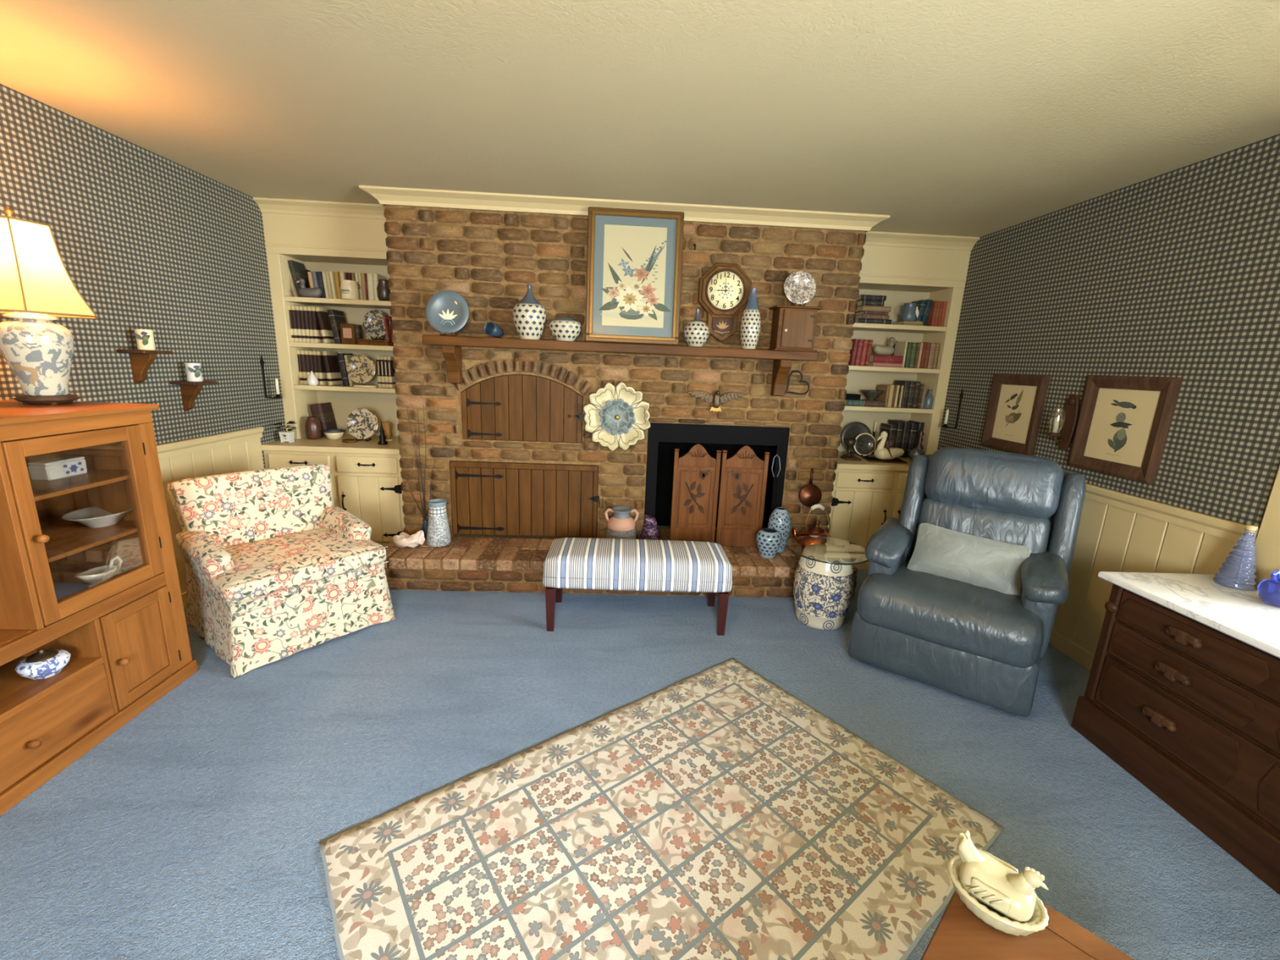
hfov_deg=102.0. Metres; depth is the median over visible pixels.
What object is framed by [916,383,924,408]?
book
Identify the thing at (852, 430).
plate
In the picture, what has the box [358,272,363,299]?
book
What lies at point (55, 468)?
box
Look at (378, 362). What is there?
book
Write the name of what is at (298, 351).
book
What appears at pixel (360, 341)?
wooden box
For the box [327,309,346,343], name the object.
book
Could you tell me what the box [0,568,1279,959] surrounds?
floor
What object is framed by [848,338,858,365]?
book
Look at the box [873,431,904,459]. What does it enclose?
figurine
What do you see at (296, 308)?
book
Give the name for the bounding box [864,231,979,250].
trim
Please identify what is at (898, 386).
book
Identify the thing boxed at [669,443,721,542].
screen panel
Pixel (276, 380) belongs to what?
candle
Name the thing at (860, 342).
book
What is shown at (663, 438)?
firebox
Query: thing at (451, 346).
mantel shelf
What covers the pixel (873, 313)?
book
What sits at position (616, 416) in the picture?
flower
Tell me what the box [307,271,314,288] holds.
book
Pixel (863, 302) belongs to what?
book
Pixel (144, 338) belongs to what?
mug
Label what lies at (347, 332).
picture
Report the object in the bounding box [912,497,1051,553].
lumbar cushion
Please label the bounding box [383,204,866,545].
wall
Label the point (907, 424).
book
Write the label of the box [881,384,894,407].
book
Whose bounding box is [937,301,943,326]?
book
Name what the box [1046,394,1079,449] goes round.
wall sconce
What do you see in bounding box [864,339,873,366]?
book
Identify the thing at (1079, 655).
baseboard
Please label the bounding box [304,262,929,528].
wall
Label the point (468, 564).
raised hearth
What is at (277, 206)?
trim
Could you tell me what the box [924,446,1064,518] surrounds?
cushion
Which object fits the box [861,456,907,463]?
trivet
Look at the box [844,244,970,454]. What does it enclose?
built-in bookshelf
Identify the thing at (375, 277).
book
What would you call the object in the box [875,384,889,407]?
book
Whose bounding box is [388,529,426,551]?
conch shell
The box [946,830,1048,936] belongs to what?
dish
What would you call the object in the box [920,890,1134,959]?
coffee table
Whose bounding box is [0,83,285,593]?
wall
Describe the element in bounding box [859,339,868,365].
book
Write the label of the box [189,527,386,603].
seat cushion
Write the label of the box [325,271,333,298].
book
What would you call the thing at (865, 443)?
plate
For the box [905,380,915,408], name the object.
book
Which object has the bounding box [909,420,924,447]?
book
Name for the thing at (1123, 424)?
framed print
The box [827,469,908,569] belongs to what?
base cabinet
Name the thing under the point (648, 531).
amethyst geode
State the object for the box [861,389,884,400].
bowl
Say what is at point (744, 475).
screen panel
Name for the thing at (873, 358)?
book
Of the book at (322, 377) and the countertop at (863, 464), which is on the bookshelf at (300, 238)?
the book at (322, 377)
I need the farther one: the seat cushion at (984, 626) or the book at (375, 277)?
the book at (375, 277)
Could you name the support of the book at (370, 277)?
in the bookshelf at (300, 238)
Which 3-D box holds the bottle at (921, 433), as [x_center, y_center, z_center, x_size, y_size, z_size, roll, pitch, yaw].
[2.192,-0.280,4.065,0.060,0.245,0.060,2,13,-3]
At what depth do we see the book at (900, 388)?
4.03 m
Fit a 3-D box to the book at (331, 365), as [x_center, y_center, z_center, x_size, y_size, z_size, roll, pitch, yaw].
[-2.327,-0.846,3.925,0.053,0.246,0.152,2,13,-3]
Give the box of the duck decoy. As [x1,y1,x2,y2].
[873,337,897,355]
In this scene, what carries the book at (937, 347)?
on the built-in bookshelf at (940, 273)
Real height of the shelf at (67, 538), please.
0.016 m
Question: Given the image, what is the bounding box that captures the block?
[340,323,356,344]
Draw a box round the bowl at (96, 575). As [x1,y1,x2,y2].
[74,565,116,587]
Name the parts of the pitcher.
handle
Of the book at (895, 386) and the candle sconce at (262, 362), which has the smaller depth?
the candle sconce at (262, 362)
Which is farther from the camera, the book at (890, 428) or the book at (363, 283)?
the book at (890, 428)
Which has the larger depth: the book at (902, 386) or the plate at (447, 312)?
the book at (902, 386)
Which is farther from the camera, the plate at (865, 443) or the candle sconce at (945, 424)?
the plate at (865, 443)
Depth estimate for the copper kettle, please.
3.57 m
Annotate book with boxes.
[287,260,310,297]
[288,266,298,297]
[288,306,293,342]
[290,306,297,342]
[294,306,304,342]
[297,350,303,384]
[298,306,306,342]
[300,350,306,384]
[302,306,310,342]
[303,351,310,377]
[306,306,314,342]
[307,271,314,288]
[307,351,314,373]
[309,402,337,435]
[311,271,320,297]
[311,306,324,343]
[311,351,323,384]
[315,306,335,343]
[315,351,328,385]
[316,271,325,297]
[321,271,329,298]
[322,351,342,385]
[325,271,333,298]
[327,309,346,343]
[328,271,337,298]
[333,271,342,298]
[337,353,352,386]
[339,271,345,282]
[343,355,361,386]
[345,272,348,279]
[347,272,351,279]
[351,272,355,280]
[354,324,362,338]
[355,272,359,298]
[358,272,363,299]
[360,273,366,300]
[364,273,368,300]
[366,273,374,300]
[372,273,386,300]
[376,356,382,386]
[379,356,385,387]
[382,315,393,346]
[383,356,389,387]
[386,356,395,387]
[843,399,863,406]
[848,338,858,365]
[853,338,863,365]
[854,305,891,312]
[855,311,888,315]
[855,314,889,319]
[855,318,891,324]
[856,294,886,301]
[857,299,884,306]
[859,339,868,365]
[860,399,885,407]
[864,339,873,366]
[868,362,902,367]
[869,355,903,363]
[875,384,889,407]
[878,422,897,447]
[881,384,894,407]
[888,419,904,448]
[891,384,897,407]
[893,320,923,324]
[893,323,923,325]
[893,341,907,367]
[893,384,899,407]
[893,384,902,407]
[894,380,910,408]
[895,384,903,407]
[895,419,911,457]
[902,342,912,368]
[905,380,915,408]
[906,380,920,408]
[906,422,918,457]
[908,342,917,368]
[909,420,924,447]
[911,299,927,321]
[913,343,919,368]
[916,342,923,368]
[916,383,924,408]
[919,342,927,368]
[920,385,926,408]
[921,299,933,325]
[922,342,930,368]
[925,301,937,326]
[926,342,936,368]
[932,342,940,368]
[933,301,941,326]
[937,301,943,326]
[939,301,946,326]
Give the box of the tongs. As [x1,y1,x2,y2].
[771,453,780,512]
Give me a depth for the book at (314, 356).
3.84 m
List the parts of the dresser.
carved pull, raised panel, carved pull, carved pull, raised panel, drawer, drawer, raised panel, drawer, raised panel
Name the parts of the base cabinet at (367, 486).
handle, drawer, door, handle, drawer, handle, door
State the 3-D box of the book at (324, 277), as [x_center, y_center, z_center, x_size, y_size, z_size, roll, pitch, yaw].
[-2.264,-1.414,3.798,0.034,0.186,0.152,2,13,-3]
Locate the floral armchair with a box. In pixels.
[167,463,395,678]
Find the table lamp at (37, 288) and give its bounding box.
[0,204,97,404]
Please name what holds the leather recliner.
on the floor
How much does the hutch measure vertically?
1.228 m
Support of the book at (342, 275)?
in the bookshelf at (300, 238)
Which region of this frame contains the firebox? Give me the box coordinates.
[644,422,790,529]
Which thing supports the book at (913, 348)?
on the built-in bookshelf at (940, 273)
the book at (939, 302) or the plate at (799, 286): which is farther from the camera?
the book at (939, 302)
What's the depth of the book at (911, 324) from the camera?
3.89 m
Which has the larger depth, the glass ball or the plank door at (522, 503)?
the glass ball
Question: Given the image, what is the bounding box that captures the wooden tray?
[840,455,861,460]
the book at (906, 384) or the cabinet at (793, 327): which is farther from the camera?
the book at (906, 384)
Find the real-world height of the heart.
0.165 m
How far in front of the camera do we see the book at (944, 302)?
3.90 m
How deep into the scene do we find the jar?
3.85 m
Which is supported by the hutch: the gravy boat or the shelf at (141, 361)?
the gravy boat
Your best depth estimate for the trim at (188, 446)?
3.07 m
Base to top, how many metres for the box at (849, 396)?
0.042 m
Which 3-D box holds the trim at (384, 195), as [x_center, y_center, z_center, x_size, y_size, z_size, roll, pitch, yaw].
[-0.069,-1.746,3.504,3.252,0.075,0.666,2,13,-3]
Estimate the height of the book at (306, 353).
0.245 m
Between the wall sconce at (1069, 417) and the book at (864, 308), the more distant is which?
the book at (864, 308)
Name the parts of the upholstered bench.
leg, leg, leg, leg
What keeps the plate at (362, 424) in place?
on the countertop at (323, 444)
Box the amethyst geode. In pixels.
[639,512,662,539]
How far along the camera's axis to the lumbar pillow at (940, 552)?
2.54 m
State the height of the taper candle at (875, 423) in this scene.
0.265 m
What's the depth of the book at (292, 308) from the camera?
3.73 m
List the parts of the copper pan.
handle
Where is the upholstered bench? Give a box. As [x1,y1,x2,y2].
[542,537,733,635]
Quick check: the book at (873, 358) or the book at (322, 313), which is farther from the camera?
the book at (873, 358)
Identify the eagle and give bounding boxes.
[685,390,747,412]
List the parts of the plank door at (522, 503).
frame rail, frame rail, frame rail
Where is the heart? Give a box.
[785,370,809,395]
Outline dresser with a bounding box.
[1071,571,1279,894]
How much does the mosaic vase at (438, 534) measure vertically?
0.298 m
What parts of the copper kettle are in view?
spout, lid, handle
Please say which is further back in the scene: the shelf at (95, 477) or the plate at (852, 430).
the plate at (852, 430)
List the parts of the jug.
handle, handle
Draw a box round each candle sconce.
[260,355,282,398]
[941,388,963,428]
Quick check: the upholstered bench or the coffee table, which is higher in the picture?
the upholstered bench
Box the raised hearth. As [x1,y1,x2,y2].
[384,537,857,599]
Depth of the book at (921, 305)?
3.92 m
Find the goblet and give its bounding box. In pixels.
[843,438,856,456]
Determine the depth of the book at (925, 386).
4.03 m
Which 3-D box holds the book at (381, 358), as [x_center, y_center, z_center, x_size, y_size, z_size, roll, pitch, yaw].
[-1.928,-0.823,3.947,0.025,0.225,0.152,2,13,-3]
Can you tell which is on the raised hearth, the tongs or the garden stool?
the tongs
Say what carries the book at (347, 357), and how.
in the bookshelf at (300, 238)
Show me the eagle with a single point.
(717, 399)
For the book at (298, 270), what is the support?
on the bookshelf at (300, 238)
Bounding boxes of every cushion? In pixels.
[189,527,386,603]
[542,537,732,592]
[857,559,1044,669]
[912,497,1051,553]
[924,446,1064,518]
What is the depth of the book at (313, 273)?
3.71 m
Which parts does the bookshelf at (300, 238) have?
panel, moulding, panel, shelf, shelf, shelf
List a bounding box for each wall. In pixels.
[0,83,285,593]
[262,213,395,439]
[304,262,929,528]
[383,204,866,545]
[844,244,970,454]
[937,133,1279,655]
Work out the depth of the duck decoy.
3.95 m
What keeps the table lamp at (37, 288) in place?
on the hutch
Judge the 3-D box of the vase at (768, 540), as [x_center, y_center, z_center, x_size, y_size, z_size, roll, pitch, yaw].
[0.872,0.431,3.521,0.172,0.184,0.172,2,13,-3]
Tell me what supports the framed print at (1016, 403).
attached to the wall at (1175, 273)
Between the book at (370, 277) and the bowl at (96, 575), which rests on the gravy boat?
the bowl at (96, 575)
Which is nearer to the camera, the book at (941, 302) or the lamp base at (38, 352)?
the lamp base at (38, 352)
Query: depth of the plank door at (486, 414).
3.54 m
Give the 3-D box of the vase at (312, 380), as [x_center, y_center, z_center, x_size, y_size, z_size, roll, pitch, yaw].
[-2.404,-0.747,3.802,0.076,0.104,0.076,2,13,-3]
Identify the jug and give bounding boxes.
[604,506,639,538]
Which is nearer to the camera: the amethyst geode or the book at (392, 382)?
the amethyst geode
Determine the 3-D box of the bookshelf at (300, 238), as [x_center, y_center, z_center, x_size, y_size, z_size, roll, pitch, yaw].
[-2.115,-1.116,3.850,0.982,1.621,0.308,2,13,-3]
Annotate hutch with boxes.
[0,399,198,816]
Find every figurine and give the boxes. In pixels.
[295,278,322,297]
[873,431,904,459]
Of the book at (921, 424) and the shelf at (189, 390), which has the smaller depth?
the shelf at (189, 390)
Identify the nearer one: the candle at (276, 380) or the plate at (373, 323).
the candle at (276, 380)
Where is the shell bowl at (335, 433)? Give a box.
[323,428,345,439]
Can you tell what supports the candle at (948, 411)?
on the candle sconce at (945, 424)
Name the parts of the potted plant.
pot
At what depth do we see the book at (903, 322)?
3.89 m
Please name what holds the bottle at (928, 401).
on the built-in bookshelf at (940, 273)
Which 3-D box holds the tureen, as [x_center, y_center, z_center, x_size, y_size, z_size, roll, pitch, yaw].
[-2.114,0.644,1.836,0.132,0.099,0.132,2,13,-3]
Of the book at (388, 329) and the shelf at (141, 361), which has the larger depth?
the book at (388, 329)
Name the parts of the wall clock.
drop panel, raised moulding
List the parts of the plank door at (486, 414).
frame rail, frame rail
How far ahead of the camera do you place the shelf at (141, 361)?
2.61 m
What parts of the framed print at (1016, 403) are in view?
frame rail, frame rail, frame rail, frame rail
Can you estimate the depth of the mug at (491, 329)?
3.28 m
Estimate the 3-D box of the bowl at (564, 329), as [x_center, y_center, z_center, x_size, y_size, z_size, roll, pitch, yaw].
[-0.477,-0.956,3.304,0.204,0.140,0.204,2,13,-3]
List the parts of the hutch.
door, knob, knob, shelf rail, drawer, door rail, rail, panel, rail, door rail, door, knob, door rail, raised panel, door rail, door rail, door rail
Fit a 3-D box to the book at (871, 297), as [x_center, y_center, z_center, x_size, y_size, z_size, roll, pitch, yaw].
[1.728,-1.366,3.906,0.185,0.034,0.152,2,13,-3]
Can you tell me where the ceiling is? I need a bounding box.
[0,0,1279,237]
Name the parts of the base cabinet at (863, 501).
door, drawer, handle, handle, door, drawer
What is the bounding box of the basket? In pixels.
[952,859,1041,936]
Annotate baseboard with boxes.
[181,591,186,608]
[1048,629,1094,671]
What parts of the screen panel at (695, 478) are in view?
post, rail, moulding, field panel, crest rail, post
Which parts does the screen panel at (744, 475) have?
post, rail, field panel, moulding, crest rail, post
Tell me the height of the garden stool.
0.456 m
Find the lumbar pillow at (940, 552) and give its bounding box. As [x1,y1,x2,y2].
[906,523,1031,594]
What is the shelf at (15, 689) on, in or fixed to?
attached to the hutch
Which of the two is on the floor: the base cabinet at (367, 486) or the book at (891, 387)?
the base cabinet at (367, 486)
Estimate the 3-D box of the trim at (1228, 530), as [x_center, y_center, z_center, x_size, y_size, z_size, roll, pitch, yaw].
[2.362,0.024,2.907,0.030,0.075,1.805,2,13,-3]
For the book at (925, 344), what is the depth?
3.96 m
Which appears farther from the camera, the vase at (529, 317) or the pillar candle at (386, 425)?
the pillar candle at (386, 425)
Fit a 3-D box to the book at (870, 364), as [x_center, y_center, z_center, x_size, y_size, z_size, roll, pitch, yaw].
[1.884,-0.892,4.020,0.233,0.030,0.152,2,13,-3]
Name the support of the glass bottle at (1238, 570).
on the dresser
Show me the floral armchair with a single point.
(276, 571)
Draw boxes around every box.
[27,456,87,480]
[356,338,393,346]
[844,393,861,399]
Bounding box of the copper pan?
[798,467,822,506]
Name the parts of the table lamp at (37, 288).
lid, lamp shade, shade trim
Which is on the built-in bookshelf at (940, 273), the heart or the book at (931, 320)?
the book at (931, 320)
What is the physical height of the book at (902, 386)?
0.170 m
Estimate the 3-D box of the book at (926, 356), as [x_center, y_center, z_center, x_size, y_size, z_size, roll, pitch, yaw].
[2.194,-0.968,4.036,0.024,0.195,0.152,2,13,-3]
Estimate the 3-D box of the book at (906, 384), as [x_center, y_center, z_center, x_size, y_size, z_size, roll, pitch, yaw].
[2.062,-0.680,4.096,0.041,0.205,0.152,2,13,-3]
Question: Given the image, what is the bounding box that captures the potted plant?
[272,421,296,442]
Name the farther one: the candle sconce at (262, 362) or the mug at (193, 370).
the candle sconce at (262, 362)
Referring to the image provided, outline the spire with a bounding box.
[377,421,387,444]
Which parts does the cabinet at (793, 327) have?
board, door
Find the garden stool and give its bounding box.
[786,535,868,630]
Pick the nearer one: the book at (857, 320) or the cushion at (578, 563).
the cushion at (578, 563)
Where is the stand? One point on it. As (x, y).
(346, 441)
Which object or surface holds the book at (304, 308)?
on the bookshelf at (300, 238)
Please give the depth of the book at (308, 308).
3.74 m
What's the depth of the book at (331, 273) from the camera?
3.73 m
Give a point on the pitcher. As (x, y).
(910, 312)
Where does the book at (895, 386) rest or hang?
on the built-in bookshelf at (940, 273)
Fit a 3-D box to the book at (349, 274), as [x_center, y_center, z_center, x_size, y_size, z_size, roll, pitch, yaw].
[-2.091,-1.410,3.806,0.019,0.190,0.152,2,13,-3]
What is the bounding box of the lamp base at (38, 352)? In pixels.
[0,318,74,395]
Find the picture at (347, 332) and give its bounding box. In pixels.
[342,328,351,337]
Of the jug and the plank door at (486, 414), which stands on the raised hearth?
the jug
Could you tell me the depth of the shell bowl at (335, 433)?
3.88 m
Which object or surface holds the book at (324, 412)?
on the countertop at (323, 444)
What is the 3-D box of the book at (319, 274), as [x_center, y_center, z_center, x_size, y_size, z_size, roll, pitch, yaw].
[-2.294,-1.414,3.792,0.045,0.187,0.152,2,13,-3]
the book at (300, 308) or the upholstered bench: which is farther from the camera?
the book at (300, 308)
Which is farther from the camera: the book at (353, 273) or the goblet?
the goblet
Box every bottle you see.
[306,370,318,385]
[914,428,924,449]
[923,389,933,408]
[1213,524,1258,590]
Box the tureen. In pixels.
[14,648,71,679]
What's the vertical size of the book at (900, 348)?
0.195 m
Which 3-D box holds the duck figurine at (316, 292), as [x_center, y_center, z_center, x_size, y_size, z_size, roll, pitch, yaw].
[-2.350,-1.361,3.679,0.171,0.131,0.076,2,13,-3]
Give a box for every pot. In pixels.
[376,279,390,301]
[1257,569,1279,607]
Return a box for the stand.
[342,439,356,443]
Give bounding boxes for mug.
[133,328,155,350]
[183,362,203,382]
[484,321,502,337]
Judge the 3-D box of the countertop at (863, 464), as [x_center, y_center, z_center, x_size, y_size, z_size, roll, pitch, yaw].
[1.864,-0.151,4.082,0.946,0.040,0.599,2,13,-3]
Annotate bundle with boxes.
[402,404,436,538]
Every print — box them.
[585,206,684,345]
[981,373,1050,456]
[1067,374,1182,484]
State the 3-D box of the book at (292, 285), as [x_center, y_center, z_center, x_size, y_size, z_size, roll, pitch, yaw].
[-2.506,-1.458,3.778,0.080,0.262,0.152,2,13,-3]
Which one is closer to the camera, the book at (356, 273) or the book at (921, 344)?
the book at (356, 273)
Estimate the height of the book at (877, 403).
0.045 m
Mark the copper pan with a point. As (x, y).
(810, 495)
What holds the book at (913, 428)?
on the countertop at (863, 464)
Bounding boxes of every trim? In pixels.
[156,426,263,459]
[253,197,386,219]
[359,185,889,233]
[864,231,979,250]
[1084,483,1259,542]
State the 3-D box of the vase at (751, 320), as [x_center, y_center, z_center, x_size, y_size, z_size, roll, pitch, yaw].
[0.712,-1.031,3.320,0.128,0.375,0.128,2,13,-3]
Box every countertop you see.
[261,434,399,454]
[835,451,911,471]
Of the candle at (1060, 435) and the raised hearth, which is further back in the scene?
the raised hearth
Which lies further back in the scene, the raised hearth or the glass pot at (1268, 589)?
the raised hearth
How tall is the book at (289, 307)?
0.250 m
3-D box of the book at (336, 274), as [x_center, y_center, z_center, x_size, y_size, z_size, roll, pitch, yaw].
[-2.181,-1.414,3.802,0.039,0.191,0.152,2,13,-3]
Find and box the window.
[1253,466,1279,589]
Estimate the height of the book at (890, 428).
0.255 m
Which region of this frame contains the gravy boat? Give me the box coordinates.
[74,555,122,587]
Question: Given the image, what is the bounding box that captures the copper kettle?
[792,503,835,554]
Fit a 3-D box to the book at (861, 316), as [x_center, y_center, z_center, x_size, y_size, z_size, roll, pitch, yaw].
[1.756,-1.233,3.937,0.207,0.028,0.152,2,13,-3]
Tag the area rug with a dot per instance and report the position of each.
(715, 813)
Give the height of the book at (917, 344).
0.185 m
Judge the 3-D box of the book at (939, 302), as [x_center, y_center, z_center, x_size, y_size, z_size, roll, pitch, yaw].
[2.235,-1.265,3.970,0.021,0.185,0.152,2,13,-3]
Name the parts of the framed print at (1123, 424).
frame rail, frame rail, frame rail, frame rail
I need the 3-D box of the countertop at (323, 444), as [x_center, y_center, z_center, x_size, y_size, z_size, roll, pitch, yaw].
[-2.151,-0.275,3.890,0.962,0.040,0.599,2,13,-3]
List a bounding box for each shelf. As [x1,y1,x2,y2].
[0,656,94,711]
[26,466,129,501]
[38,518,139,563]
[116,349,173,383]
[169,380,217,411]
[422,334,818,396]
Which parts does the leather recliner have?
arm, footrest panel, arm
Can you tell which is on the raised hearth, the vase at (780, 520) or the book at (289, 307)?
the vase at (780, 520)
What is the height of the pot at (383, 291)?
0.150 m
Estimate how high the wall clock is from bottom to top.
0.486 m
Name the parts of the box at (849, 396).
lid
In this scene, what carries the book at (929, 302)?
on the built-in bookshelf at (940, 273)
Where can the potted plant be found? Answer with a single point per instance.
(285, 436)
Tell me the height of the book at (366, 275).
0.190 m
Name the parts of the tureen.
lid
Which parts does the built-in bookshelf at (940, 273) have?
shelf, shelf, shelf, panel, moulding, panel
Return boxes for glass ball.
[908,448,924,461]
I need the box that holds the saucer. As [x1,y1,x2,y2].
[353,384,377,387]
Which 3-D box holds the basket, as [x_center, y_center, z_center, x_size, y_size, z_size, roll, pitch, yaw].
[0.695,0.826,1.019,0.161,0.048,0.123,14,17,42]
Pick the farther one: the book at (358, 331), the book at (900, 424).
the book at (900, 424)
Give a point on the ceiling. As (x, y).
(978, 118)
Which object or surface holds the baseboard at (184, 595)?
attached to the wall at (148, 240)
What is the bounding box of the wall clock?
[697,262,751,342]
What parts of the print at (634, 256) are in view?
frame rail, frame rail, frame rail, frame rail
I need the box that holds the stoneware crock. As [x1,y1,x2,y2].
[339,280,359,299]
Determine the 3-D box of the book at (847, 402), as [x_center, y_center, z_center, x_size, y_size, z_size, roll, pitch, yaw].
[1.661,-0.610,4.075,0.124,0.045,0.152,2,13,-3]
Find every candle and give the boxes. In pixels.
[275,377,279,394]
[382,422,392,441]
[871,421,876,453]
[944,408,949,423]
[1046,416,1064,441]
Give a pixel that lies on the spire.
(382, 437)
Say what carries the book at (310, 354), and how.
on the bookshelf at (300, 238)
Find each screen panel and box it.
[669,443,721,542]
[715,444,769,547]
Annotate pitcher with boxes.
[897,302,919,321]
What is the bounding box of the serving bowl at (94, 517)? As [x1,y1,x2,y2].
[61,506,135,528]
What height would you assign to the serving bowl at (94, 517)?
0.058 m
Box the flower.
[582,381,650,451]
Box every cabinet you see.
[263,450,404,546]
[768,304,823,351]
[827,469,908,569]
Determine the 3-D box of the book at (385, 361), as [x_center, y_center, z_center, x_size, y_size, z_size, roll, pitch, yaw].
[-1.901,-0.822,3.948,0.025,0.225,0.152,2,13,-3]
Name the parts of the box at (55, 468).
lid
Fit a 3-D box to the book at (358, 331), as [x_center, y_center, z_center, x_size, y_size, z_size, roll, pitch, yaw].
[-2.063,-1.087,3.799,0.029,0.095,0.052,2,13,-3]
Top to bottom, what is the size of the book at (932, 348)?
0.190 m
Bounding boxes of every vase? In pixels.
[426,498,451,546]
[512,284,546,339]
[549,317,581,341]
[683,308,709,346]
[740,287,760,349]
[755,528,782,558]
[767,506,791,552]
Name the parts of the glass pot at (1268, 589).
handle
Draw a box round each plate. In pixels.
[346,354,375,383]
[346,408,377,441]
[362,309,391,340]
[426,290,469,336]
[783,271,816,306]
[841,422,871,454]
[853,432,875,456]
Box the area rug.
[318,657,1004,959]
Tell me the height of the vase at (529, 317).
0.332 m
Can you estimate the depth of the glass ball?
3.88 m
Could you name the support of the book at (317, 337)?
on the bookshelf at (300, 238)
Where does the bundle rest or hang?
on the raised hearth
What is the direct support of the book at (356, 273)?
on the bookshelf at (300, 238)
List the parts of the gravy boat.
handle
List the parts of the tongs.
loop handle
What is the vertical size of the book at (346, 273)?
0.190 m
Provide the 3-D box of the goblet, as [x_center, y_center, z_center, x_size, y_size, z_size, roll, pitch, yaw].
[1.659,-0.256,4.100,0.090,0.140,0.090,2,13,-3]
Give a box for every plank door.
[449,460,599,537]
[461,374,583,442]
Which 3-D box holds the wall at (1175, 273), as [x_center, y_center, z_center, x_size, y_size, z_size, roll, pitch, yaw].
[2.511,0.029,1.496,0.132,2.440,6.172,2,13,-3]
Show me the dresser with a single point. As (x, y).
(1182, 692)
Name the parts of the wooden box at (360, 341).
lid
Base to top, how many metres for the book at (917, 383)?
0.205 m
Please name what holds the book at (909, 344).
on the built-in bookshelf at (940, 273)
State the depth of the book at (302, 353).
3.84 m
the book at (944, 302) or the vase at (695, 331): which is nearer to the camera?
the vase at (695, 331)
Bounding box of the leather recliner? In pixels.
[848,446,1086,716]

